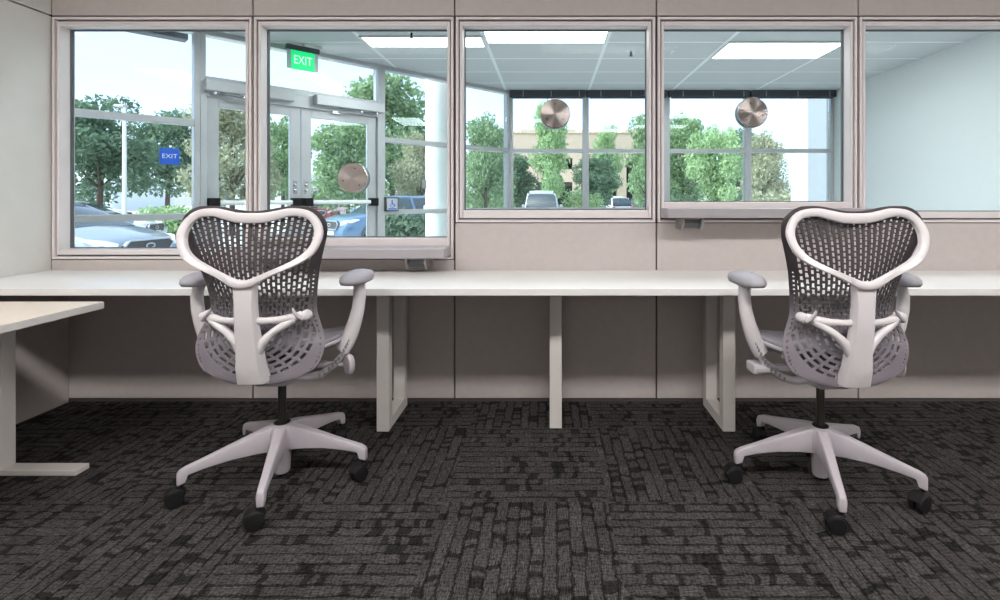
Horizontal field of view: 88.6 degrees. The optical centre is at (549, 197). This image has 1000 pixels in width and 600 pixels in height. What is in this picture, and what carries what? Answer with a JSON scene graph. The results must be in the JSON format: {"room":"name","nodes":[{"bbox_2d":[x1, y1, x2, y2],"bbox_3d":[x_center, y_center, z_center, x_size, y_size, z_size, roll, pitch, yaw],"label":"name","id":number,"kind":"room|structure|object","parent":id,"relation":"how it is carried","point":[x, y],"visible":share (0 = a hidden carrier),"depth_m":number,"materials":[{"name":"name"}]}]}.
{"room":"reception office","nodes":[
{"label":"reception office","id":0,"kind":"room"},
{"bbox_2d":[0,0,50,277],"bbox_3d":[-2.817,-0.255,0.179,0.150,2.750,5.530,0,0,0],"label":"wall","id":1,"kind":"structure","parent":0,"point":[25,25],"depth_m":2.66,"materials":[{"name":"grey paint"}]},
{"bbox_2d":[0,401,999,599],"bbox_3d":[0.854,1.150,0.104,7.492,0.060,5.680,0,0,0],"label":"floor","id":2,"kind":"structure","parent":0,"point":[459,500],"depth_m":1.85,"materials":[{"name":"carpet"}]},
{"bbox_2d":[0,302,103,475],"bbox_3d":[-2.255,0.778,1.282,0.751,0.684,1.736,0,0,0],"label":"desk","id":3,"kind":"object","parent":2,"relation":"on","point":[14,316],"visible":1,"depth_m":2.07,"materials":[{"name":"beige laminate"}]},
{"bbox_2d":[163,206,373,531],"bbox_3d":[-1.075,0.574,2.035,0.703,1.092,0.683,0,0,-2],"label":"chair","id":4,"kind":"object","parent":2,"relation":"on","point":[278,355],"visible":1,"depth_m":1.86,"materials":[{"name":"grey plastic"}]},
{"bbox_2d":[0,270,999,431],"bbox_3d":[0.845,0.758,2.510,7.170,0.724,0.576,0,0,0],"label":"desk","id":5,"kind":"object","parent":2,"relation":"on","point":[42,350],"depth_m":2.48,"materials":[{"name":"white laminate"}]},
{"bbox_2d":[723,206,931,535],"bbox_3d":[1.081,0.574,2.006,0.673,1.092,0.690,0,0,38],"label":"chair","id":6,"kind":"object","parent":2,"relation":"on","point":[816,360],"visible":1,"depth_m":1.83,"materials":[{"name":"grey plastic"}]},
{"bbox_2d":[50,0,999,400],"bbox_3d":[-0.425,-0.055,2.873,9.750,3.150,0.142,0,0,0],"label":"wall","id":7,"kind":"structure","parent":0,"point":[132,348],"depth_m":2.80,"materials":[{"name":"grey paint"}]},
{"bbox_2d":[52,17,252,258],"bbox_3d":[-2.188,-0.330,2.849,1.096,1.331,0.101,0,0,0],"label":"window","id":8,"kind":"structure","parent":7,"relation":"in","point":[64,29],"depth_m":2.81,"materials":[{"name":"paint"}]},
{"bbox_2d":[235,240,450,268],"bbox_3d":[-1.087,0.301,2.711,1.089,0.147,0.174,0,0,0],"label":"ledge","id":9,"kind":"object","parent":7,"relation":"attached to","point":[414,256],"visible":0.5,"depth_m":2.62,"materials":[{"name":"grey laminate"}]},
{"bbox_2d":[251,240,311,245],"bbox_3d":[-1.437,0.245,2.780,0.390,0.034,0.033,0,0,0],"label":"tray","id":10,"kind":"object","parent":9,"relation":"on","point":[300,242],"depth_m":2.76,"materials":[{"name":"metal"}]},
{"bbox_2d":[254,17,453,258],"bbox_3d":[-1.079,-0.330,2.849,1.096,1.331,0.101,0,0,0],"label":"window","id":11,"kind":"structure","parent":7,"relation":"in","point":[263,26],"depth_m":2.80,"materials":[{"name":"paint"}]},
{"bbox_2d":[338,163,370,192],"bbox_3d":[-1.100,-0.112,2.867,0.168,0.168,0.059,0,0,0],"label":"disc","id":12,"kind":"object","parent":11,"relation":"attached to","point":[352,177],"visible":1,"depth_m":2.84,"materials":[{"name":"silver metal"}]},
{"bbox_2d":[456,17,654,221],"bbox_3d":[0.030,-0.430,2.849,1.096,1.129,0.101,0,0,0],"label":"window","id":13,"kind":"structure","parent":7,"relation":"in","point":[463,24],"depth_m":2.80,"materials":[{"name":"paint"}]},
{"bbox_2d":[540,99,569,129],"bbox_3d":[0.029,-0.470,2.867,0.168,0.168,0.059,0,0,0],"label":"disc","id":14,"kind":"object","parent":13,"relation":"attached to","point":[554,113],"visible":1,"depth_m":2.84,"materials":[{"name":"silver metal"}]},
{"bbox_2d":[657,17,856,221],"bbox_3d":[1.139,-0.430,2.849,1.096,1.129,0.101,0,0,0],"label":"window","id":15,"kind":"structure","parent":7,"relation":"in","point":[847,26],"depth_m":2.81,"materials":[{"name":"paint"}]},
{"bbox_2d":[735,97,767,128],"bbox_3d":[1.131,-0.477,2.867,0.168,0.168,0.059,0,0,0],"label":"disc","id":16,"kind":"object","parent":15,"relation":"attached to","point":[752,112],"visible":1,"depth_m":2.84,"materials":[{"name":"silver metal"}]},
{"bbox_2d":[661,208,873,229],"bbox_3d":[1.151,0.110,2.711,1.087,0.112,0.174,0,0,0],"label":"ledge","id":17,"kind":"object","parent":7,"relation":"attached to","point":[685,217],"visible":0.54,"depth_m":2.62,"materials":[{"name":"grey laminate"}]},
{"bbox_2d":[858,17,999,221],"bbox_3d":[2.248,-0.430,2.849,1.096,1.129,0.101,0,0,0],"label":"window","id":18,"kind":"structure","parent":7,"relation":"in","point":[865,24],"depth_m":2.81,"materials":[{"name":"paint"}]},
{"bbox_2d":[221,32,989,90],"bbox_3d":[-0.432,-1.609,5.272,9.264,0.061,4.656,0,0,0],"label":"ceiling","id":19,"kind":"structure","parent":0,"point":[688,65],"depth_m":5.82,"materials":[{"name":"tile"}]},
{"bbox_2d":[285,43,321,72],"bbox_3d":[-2.531,-1.445,5.244,0.100,0.270,0.340,0,0,44],"label":"exit sign","id":20,"kind":"object","parent":19,"relation":"hanging from","point":[304,57],"visible":1,"depth_m":5.23,"materials":[{"name":"green plastic"}]},
{"bbox_2d":[359,36,485,47],"bbox_3d":[-1.260,-1.571,5.130,1.200,0.013,0.340,0,0,0],"label":"recessed light","id":21,"kind":"object","parent":19,"relation":"in","point":[372,41],"visible":1,"depth_m":5.11,"materials":[{"name":"white plastic"}]},
{"bbox_2d":[482,32,608,43],"bbox_3d":[-0.040,-1.571,4.870,1.200,0.013,0.590,0,0,0],"label":"recessed light","id":22,"kind":"object","parent":19,"relation":"in","point":[490,37],"visible":0.6,"depth_m":4.98,"materials":[{"name":"white plastic"}]},
{"bbox_2d":[710,42,840,58],"bbox_3d":[2.400,-1.571,5.440,1.200,0.013,0.600,0,0,0],"label":"recessed light","id":23,"kind":"object","parent":19,"relation":"in","point":[730,50],"visible":0.83,"depth_m":5.42,"materials":[{"name":"white plastic"}]},
{"bbox_2d":[750,90,835,98],"bbox_3d":[3.566,-1.519,7.491,1.239,0.122,0.088,0,0,0],"label":"roller shade","id":24,"kind":"object","parent":19,"relation":"attached to","point":[761,94],"visible":0.91,"depth_m":7.45,"materials":[{"name":"grey"}]},
{"bbox_3d":[-0.432,-1.811,5.332,9.664,0.339,4.776,0,0,0],"label":"trim","id":25,"kind":"structure","parent":19,"relation":"attached to","visible":0},
{"bbox_2d":[129,32,187,42],"bbox_3d":[-4.916,-1.962,4.027,1.580,0.335,3.660,0,0,44],"label":"entrance canopy","id":26,"kind":"object","parent":25,"relation":"attached to","point":[175,36],"visible":0.19,"depth_m":5.67,"materials":[{"name":"grey metal"}]},
{"bbox_2d":[834,32,999,210],"bbox_3d":[4.300,-0.230,5.322,0.200,2.820,4.756,0,0,0],"label":"wall","id":27,"kind":"structure","parent":0,"point":[933,120],"depth_m":5.54,"materials":[{"name":"paint"}]},
{"bbox_2d":[749,97,833,200],"bbox_3d":[3.566,-0.230,7.600,1.259,2.700,0.120,0,0,0],"label":"window","id":28,"kind":"structure","parent":27,"relation":"in","point":[829,150],"depth_m":7.55,"materials":[{"name":"metal"}]},
{"bbox_3d":[-0.432,1.150,5.272,9.264,0.060,4.656,0,0,0],"label":"floor","id":29,"kind":"structure","parent":0,"visible":0},
{"bbox_2d":[75,32,199,246],"bbox_3d":[-3.730,-0.230,4.337,0.120,2.700,1.250,0,0,44],"label":"window","id":30,"kind":"structure","parent":29,"relation":"on","point":[194,122],"depth_m":4.66,"materials":[{"name":"metal"}]},
{"bbox_2d":[159,148,179,164],"bbox_3d":[-3.443,-0.377,4.615,0.010,0.146,0.148,0,0,44],"label":"plaque","id":31,"kind":"object","parent":30,"relation":"attached to","point":[171,156],"visible":1,"depth_m":4.61,"materials":[{"name":"blue"}]},
{"bbox_2d":[200,82,381,245],"bbox_3d":[-2.667,0.018,5.439,0.135,2.204,1.814,0,0,44],"label":"trim","id":32,"kind":"structure","parent":29,"relation":"on","point":[301,102],"depth_m":5.34,"materials":[{"name":"metal"}]},
{"bbox_2d":[203,78,294,101],"bbox_3d":[-2.926,-1.020,4.999,0.174,0.169,0.784,0,0,38],"label":"door closer","id":33,"kind":"object","parent":32,"relation":"attached to","point":[235,89],"depth_m":4.86,"materials":[{"name":"metal"}]},
{"bbox_2d":[207,98,301,246],"bbox_3d":[-2.934,0.081,5.101,0.132,2.058,0.846,0,0,44],"label":"door","id":34,"kind":"structure","parent":32,"relation":"attached to","point":[213,105],"depth_m":4.97,"materials":[{"name":"metal"}]},
{"bbox_2d":[200,32,381,102],"bbox_3d":[-2.668,-1.333,5.441,0.120,0.495,1.814,0,0,44],"label":"window","id":35,"kind":"structure","parent":32,"relation":"on","point":[377,68],"depth_m":5.41,"materials":[{"name":"metal"}]},
{"bbox_2d":[300,109,378,235],"bbox_3d":[-2.339,0.081,5.720,0.132,2.058,0.846,0,0,44],"label":"door","id":36,"kind":"structure","parent":32,"relation":"attached to","point":[371,201],"depth_m":5.70,"materials":[{"name":"metal"}]},
{"bbox_2d":[314,94,384,114],"bbox_3d":[-2.233,-1.020,5.720,0.784,0.169,0.174,0,0,-41],"label":"door closer","id":37,"kind":"object","parent":32,"relation":"attached to","point":[360,106],"depth_m":5.67,"materials":[{"name":"metal"}]},
{"bbox_2d":[382,65,446,235],"bbox_3d":[-1.660,-0.230,6.490,0.120,2.700,1.096,0,0,44],"label":"window","id":38,"kind":"structure","parent":29,"relation":"on","point":[388,69],"depth_m":6.26,"materials":[{"name":"metal"}]},
{"bbox_2d":[384,197,398,210],"bbox_3d":[-1.903,0.075,6.123,0.050,0.170,0.170,0,0,44],"label":"sign","id":39,"kind":"object","parent":38,"relation":"attached to","point":[390,203],"visible":1,"depth_m":6.10,"materials":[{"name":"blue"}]},
{"bbox_2d":[466,82,510,208],"bbox_3d":[-0.948,-0.230,7.230,0.120,2.700,0.957,0,0,44],"label":"window","id":40,"kind":"structure","parent":29,"relation":"on","point":[506,150],"depth_m":7.51,"materials":[{"name":"metal"}]},
{"bbox_2d":[511,91,585,208],"bbox_3d":[-0.034,-0.230,7.600,1.125,2.700,0.120,0,0,0],"label":"window","id":41,"kind":"structure","parent":29,"relation":"on","point":[583,150],"depth_m":7.54,"materials":[{"name":"metal"}]},
{"bbox_2d":[510,90,584,98],"bbox_3d":[-0.034,-1.519,7.491,1.105,0.122,0.088,0,0,0],"label":"roller shade","id":42,"kind":"object","parent":41,"relation":"attached to","point":[515,94],"visible":1,"depth_m":7.45,"materials":[{"name":"grey fabric"}]},
{"bbox_2d":[586,91,666,208],"bbox_3d":[1.129,-0.230,7.600,1.200,2.700,0.120,0,0,0],"label":"window","id":43,"kind":"structure","parent":29,"relation":"on","point":[588,150],"depth_m":7.54,"materials":[{"name":"metal"}]},
{"bbox_2d":[587,90,667,98],"bbox_3d":[1.129,-1.519,7.491,1.180,0.122,0.088,0,0,0],"label":"roller shade","id":44,"kind":"object","parent":43,"relation":"attached to","point":[591,94],"visible":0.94,"depth_m":7.45,"materials":[{"name":"grey"}]},
{"bbox_2d":[667,96,748,200],"bbox_3d":[2.333,-0.230,7.600,1.207,2.700,0.120,0,0,0],"label":"window","id":45,"kind":"structure","parent":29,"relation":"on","point":[745,150],"depth_m":7.54,"materials":[{"name":"metal"}]},
{"bbox_2d":[668,90,749,98],"bbox_3d":[2.333,-1.519,7.491,1.187,0.122,0.088,0,0,0],"label":"roller shade","id":46,"kind":"object","parent":45,"relation":"attached to","point":[673,94],"visible":0.98,"depth_m":7.45,"materials":[{"name":"grey fabric"}]},
{"label":"outside","id":47,"kind":"structure","parent":0,"visible":0},
{"bbox_2d":[132,204,359,246],"bbox_3d":[0.000,1.690,72.884,140.000,0.300,139.860,0,0,0],"label":"ground","id":48,"kind":"structure","parent":47,"point":[133,211],"depth_m":25.34,"materials":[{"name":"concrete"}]},
{"bbox_2d":[86,200,132,213],"bbox_3d":[-25.981,0.791,28.003,4.869,1.498,2.170,0,0,-10],"label":"car","id":49,"kind":"object","parent":48,"relation":"on","point":[105,206],"visible":0.05,"depth_m":28.61,"materials":[{"name":"white paint"}]},
{"bbox_2d":[75,93,164,206],"bbox_3d":[-19.319,-1.503,21.835,4.372,6.099,4.305,0,0,-2],"label":"tree","id":50,"kind":"object","parent":48,"relation":"on","point":[93,139],"visible":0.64,"depth_m":21.68,"materials":[{"name":"green plant"}]},
{"bbox_2d":[114,104,127,213],"bbox_3d":[-15.078,-0.875,18.000,0.440,4.830,0.320,0,0,0],"label":"lamp post","id":51,"kind":"object","parent":48,"relation":"on","point":[124,123],"visible":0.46,"depth_m":17.95,"materials":[{"name":"white metal"}]},
{"bbox_2d":[75,200,166,232],"bbox_3d":[-14.534,0.791,15.205,4.869,1.498,2.170,0,0,-15],"label":"car","id":52,"kind":"object","parent":48,"relation":"on","point":[159,226],"visible":0.15,"depth_m":15.72,"materials":[{"name":"white paint"}]},
{"bbox_2d":[146,222,164,231],"bbox_3d":[-12.231,0.915,15.831,0.366,0.286,1.038,0,0,0],"label":"grille","id":53,"kind":"object","parent":52,"relation":"attached to","point":[160,227],"depth_m":15.83,"materials":[{"name":"grey metal"}]},
{"bbox_2d":[75,177,174,210],"bbox_3d":[-55.765,-0.489,65.000,8.871,4.058,10.400,0,0,0],"label":"building","id":54,"kind":"structure","parent":48,"relation":"on","point":[134,203],"depth_m":63.86,"materials":[{"name":"paint"}]},
{"bbox_2d":[75,202,176,246],"bbox_3d":[-10.076,0.791,10.048,4.869,1.498,2.170,0,0,6],"label":"car","id":55,"kind":"object","parent":48,"relation":"on","point":[113,233],"visible":0.2,"depth_m":9.80,"materials":[{"name":"silver metal"}]},
{"bbox_2d":[79,240,118,246],"bbox_3d":[-8.014,0.835,9.075,0.565,0.190,0.172,0,0,-28],"label":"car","id":56,"kind":"object","parent":55,"relation":"attached to","point":[82,243],"depth_m":9.02,"materials":[{"name":"white"}]},
{"bbox_2d":[122,237,173,246],"bbox_3d":[-7.706,0.915,9.797,0.211,0.286,1.066,0,0,0],"label":"grille","id":57,"kind":"object","parent":55,"relation":"attached to","point":[147,241],"depth_m":9.82,"materials":[{"name":"grey metal"}]},
{"bbox_2d":[166,233,175,242],"bbox_3d":[-7.857,0.835,10.571,0.565,0.190,0.172,0,0,40],"label":"lamp","id":58,"kind":"object","parent":55,"relation":"attached to","point":[172,236],"depth_m":10.48,"materials":[{"name":"white"}]},
{"bbox_2d":[119,107,191,207],"bbox_3d":[-25.471,-2.290,34.025,4.653,7.677,5.535,0,0,29],"label":"tree","id":59,"kind":"object","parent":48,"relation":"on","point":[162,134],"visible":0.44,"depth_m":33.43,"materials":[{"name":"green plant"}]},
{"bbox_2d":[134,205,191,235],"bbox_3d":[-14.243,0.957,19.045,2.450,1.431,1.275,0,0,0],"label":"hedge","id":60,"kind":"object","parent":48,"relation":"on","point":[172,226],"visible":0.4,"depth_m":18.80,"materials":[{"name":"green plant"}]},
{"bbox_2d":[174,104,285,234],"bbox_3d":[-13.161,-1.404,20.975,3.488,5.900,3.374,0,0,-7],"label":"tree","id":61,"kind":"object","parent":48,"relation":"on","point":[230,166],"visible":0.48,"depth_m":20.44,"materials":[{"name":"green plant"}]},
{"bbox_2d":[220,173,322,209],"bbox_3d":[-31.544,-0.616,60.000,9.567,4.313,10.400,0,0,0],"label":"building","id":62,"kind":"structure","parent":48,"relation":"on","point":[240,207],"depth_m":55.00,"materials":[{"name":"paint"}]},
{"bbox_2d":[270,116,315,225],"bbox_3d":[-14.778,-1.544,27.921,3.266,6.183,3.317,0,0,-6],"label":"tree","id":63,"kind":"object","parent":48,"relation":"on","point":[279,132],"visible":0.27,"depth_m":27.34,"materials":[{"name":"green plant"}]},
{"bbox_2d":[311,189,345,217],"bbox_3d":[-13.114,0.492,29.981,2.160,2.097,4.569,0,0,-10],"label":"car","id":64,"kind":"object","parent":48,"relation":"on","point":[325,212],"visible":0.15,"depth_m":28.62,"materials":[{"name":"red paint"}]},
{"bbox_2d":[317,210,326,215],"bbox_3d":[-12.719,0.815,27.781,1.056,0.286,0.281,0,0,0],"label":"grille","id":65,"kind":"object","parent":64,"relation":"attached to","point":[324,212],"depth_m":27.82,"materials":[{"name":"grey"}]},
{"bbox_2d":[311,121,385,212],"bbox_3d":[-7.935,-0.870,20.008,2.948,4.831,3.506,0,0,-22],"label":"tree","id":66,"kind":"object","parent":48,"relation":"on","point":[343,140],"visible":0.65,"depth_m":19.11,"materials":[{"name":"green plant"}]},
{"bbox_2d":[325,195,424,235],"bbox_3d":[-5.216,0.724,17.135,2.130,1.632,4.569,0,0,40],"label":"car","id":67,"kind":"object","parent":48,"relation":"on","point":[353,223],"visible":0.26,"depth_m":15.38,"materials":[{"name":"blue paint"}]},
{"bbox_2d":[326,220,339,229],"bbox_3d":[-6.657,0.815,15.419,0.861,0.286,0.745,0,0,0],"label":"grille","id":68,"kind":"object","parent":67,"relation":"attached to","point":[332,224],"depth_m":15.23,"materials":[{"name":"grey"}]},
{"bbox_2d":[340,220,358,225],"bbox_3d":[-5.939,0.735,15.129,0.562,0.190,0.171,0,0,-16],"label":"lamp","id":69,"kind":"object","parent":67,"relation":"attached to","point":[344,222],"depth_m":15.08,"materials":[{"name":"white"}]},
{"bbox_2d":[335,72,424,195],"bbox_3d":[-8.149,-2.492,25.953,5.163,8.081,4.994,0,0,-13],"label":"tree","id":70,"kind":"object","parent":48,"relation":"on","point":[405,110],"visible":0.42,"depth_m":25.06,"materials":[{"name":"green plant"}]},
{"bbox_2d":[365,206,424,235],"bbox_3d":[-3.663,0.946,12.782,2.012,1.491,1.364,0,0,0],"label":"hedge","id":71,"kind":"object","parent":48,"relation":"on","point":[405,224],"visible":0.32,"depth_m":12.53,"materials":[{"name":"green plant"}]},
{"bbox_2d":[388,130,424,195],"bbox_3d":[-5.528,-0.601,21.030,2.247,4.292,2.213,0,0,-45],"label":"tree","id":72,"kind":"object","parent":48,"relation":"on","point":[410,168],"visible":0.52,"depth_m":20.49,"materials":[{"name":"green plant"}]},
{"bbox_2d":[422,80,446,235],"bbox_3d":[-1.563,-0.460,7.450,0.550,4.000,0.550,0,0,0],"label":"column","id":73,"kind":"structure","parent":48,"relation":"on","point":[435,182],"depth_m":7.22,"materials":[{"name":"white paint"}]},
{"bbox_2d":[466,111,516,207],"bbox_3d":[-2.481,-0.908,19.997,2.355,4.908,2.755,0,0,-13],"label":"tree","id":74,"kind":"object","parent":48,"relation":"on","point":[485,170],"visible":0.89,"depth_m":19.47,"materials":[{"name":"green plant"}]},
{"bbox_2d":[466,192,517,207],"bbox_3d":[-3.216,0.681,26.909,3.055,2.174,1.363,0,0,0],"label":"hedge","id":75,"kind":"object","parent":48,"relation":"on","point":[467,203],"visible":0.09,"depth_m":26.80,"materials":[{"name":"green plant"}]},
{"bbox_2d":[488,153,541,206],"bbox_3d":[-2.460,-0.665,33.019,3.474,4.421,4.132,0,0,35],"label":"tree","id":76,"kind":"object","parent":48,"relation":"on","point":[522,181],"visible":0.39,"depth_m":32.70,"materials":[{"name":"green plant"}]},
{"bbox_2d":[522,190,562,206],"bbox_3d":[-0.423,0.574,27.020,2.260,1.932,4.669,0,0,0],"label":"car","id":77,"kind":"object","parent":48,"relation":"on","point":[537,198],"visible":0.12,"depth_m":25.00,"materials":[{"name":"silver metal"}]},
{"bbox_2d":[527,99,570,199],"bbox_3d":[0.025,-2.206,30.049,2.619,7.508,2.708,0,0,40],"label":"tree","id":78,"kind":"object","parent":48,"relation":"on","point":[545,162],"visible":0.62,"depth_m":29.55,"materials":[{"name":"green plant"}]},
{"bbox_2d":[559,186,604,206],"bbox_3d":[1.947,0.515,29.952,2.843,2.439,1.314,0,0,0],"label":"hedge","id":79,"kind":"object","parent":48,"relation":"on","point":[592,199],"visible":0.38,"depth_m":29.79,"materials":[{"name":"green plant"}]},
{"bbox_2d":[497,129,694,206],"bbox_3d":[4.360,-2.312,52.925,18.539,7.703,14.150,0,0,0],"label":"building","id":80,"kind":"structure","parent":48,"relation":"on","point":[522,138],"depth_m":46.00,"materials":[{"name":"beige"}]},
{"bbox_2d":[570,153,623,206],"bbox_3d":[2.988,-0.709,32.922,3.229,4.508,3.279,0,0,-6],"label":"tree","id":81,"kind":"object","parent":48,"relation":"on","point":[601,178],"visible":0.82,"depth_m":32.42,"materials":[{"name":"green plant"}]},
{"bbox_2d":[592,124,623,195],"bbox_3d":[4.831,-2.389,42.911,2.427,7.876,2.465,0,0,-29],"label":"tree","id":82,"kind":"object","parent":48,"relation":"on","point":[605,140],"visible":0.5,"depth_m":42.64,"materials":[{"name":"green plant"}]},
{"bbox_2d":[593,196,632,206],"bbox_3d":[4.274,0.702,37.018,2.160,1.677,4.569,0,0,-19],"label":"car","id":83,"kind":"object","parent":48,"relation":"on","point":[617,201],"visible":0.13,"depth_m":35.11,"materials":[{"name":"white paint"}]},
{"bbox_2d":[630,198,644,206],"bbox_3d":[6.922,0.702,38.018,2.160,1.677,4.569,0,0,-23],"label":"car","id":84,"kind":"object","parent":48,"relation":"on","point":[632,199],"visible":0.02,"depth_m":37.57,"materials":[{"name":"grey paint"}]},
{"bbox_2d":[620,113,670,206],"bbox_3d":[4.166,-1.162,22.000,2.041,5.417,2.388,0,0,-19],"label":"tree","id":85,"kind":"object","parent":48,"relation":"on","point":[638,172],"visible":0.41,"depth_m":21.71,"materials":[{"name":"green plant"}]},
{"bbox_2d":[670,112,704,200],"bbox_3d":[6.169,-1.325,24.000,2.513,5.743,2.431,0,0,13],"label":"tree","id":86,"kind":"object","parent":48,"relation":"on","point":[681,131],"visible":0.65,"depth_m":23.55,"materials":[{"name":"green plant"}]},
{"bbox_2d":[670,187,742,200],"bbox_3d":[6.428,0.649,21.131,3.630,2.248,1.246,0,0,0],"label":"hedge","id":87,"kind":"object","parent":48,"relation":"on","point":[678,197],"visible":0.09,"depth_m":21.00,"materials":[{"name":"green plant"}]},
{"bbox_2d":[683,124,742,200],"bbox_3d":[4.954,-0.344,14.973,1.777,3.778,1.750,0,0,-42],"label":"tree","id":88,"kind":"object","parent":48,"relation":"on","point":[722,174],"visible":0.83,"depth_m":14.66,"materials":[{"name":"green plant"}]},
{"bbox_2d":[719,127,756,198],"bbox_3d":[12.595,-1.643,33.988,3.069,6.380,2.969,0,0,25],"label":"tree","id":89,"kind":"object","parent":48,"relation":"on","point":[740,135],"visible":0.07,"depth_m":33.78,"materials":[{"name":"green plant"}]},
{"bbox_2d":[738,129,790,200],"bbox_3d":[11.671,-1.101,27.986,2.798,5.293,3.272,0,0,4],"label":"tree","id":90,"kind":"object","parent":48,"relation":"on","point":[765,166],"visible":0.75,"depth_m":27.29,"materials":[{"name":"green plant"}]},
{"bbox_2d":[741,189,790,200],"bbox_3d":[8.579,0.672,19.943,2.586,2.074,1.262,0,0,0],"label":"hedge","id":91,"kind":"object","parent":48,"relation":"on","point":[754,197],"visible":0.09,"depth_m":19.88,"materials":[{"name":"green plant"}]},
{"bbox_2d":[758,156,790,199],"bbox_3d":[16.014,-0.604,39.987,5.890,5.660,1.486,0,0,0],"label":"tree","id":92,"kind":"object","parent":48,"relation":"on","point":[785,165],"visible":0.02,"depth_m":39.96,"materials":[{"name":"green plant"}]},
{"bbox_2d":[791,99,825,200],"bbox_3d":[5.910,-1.260,10.555,1.580,5.600,0.810,0,0,0],"label":"wall","id":93,"kind":"structure","parent":48,"relation":"on","point":[808,116],"depth_m":10.20,"materials":[{"name":"paint"}]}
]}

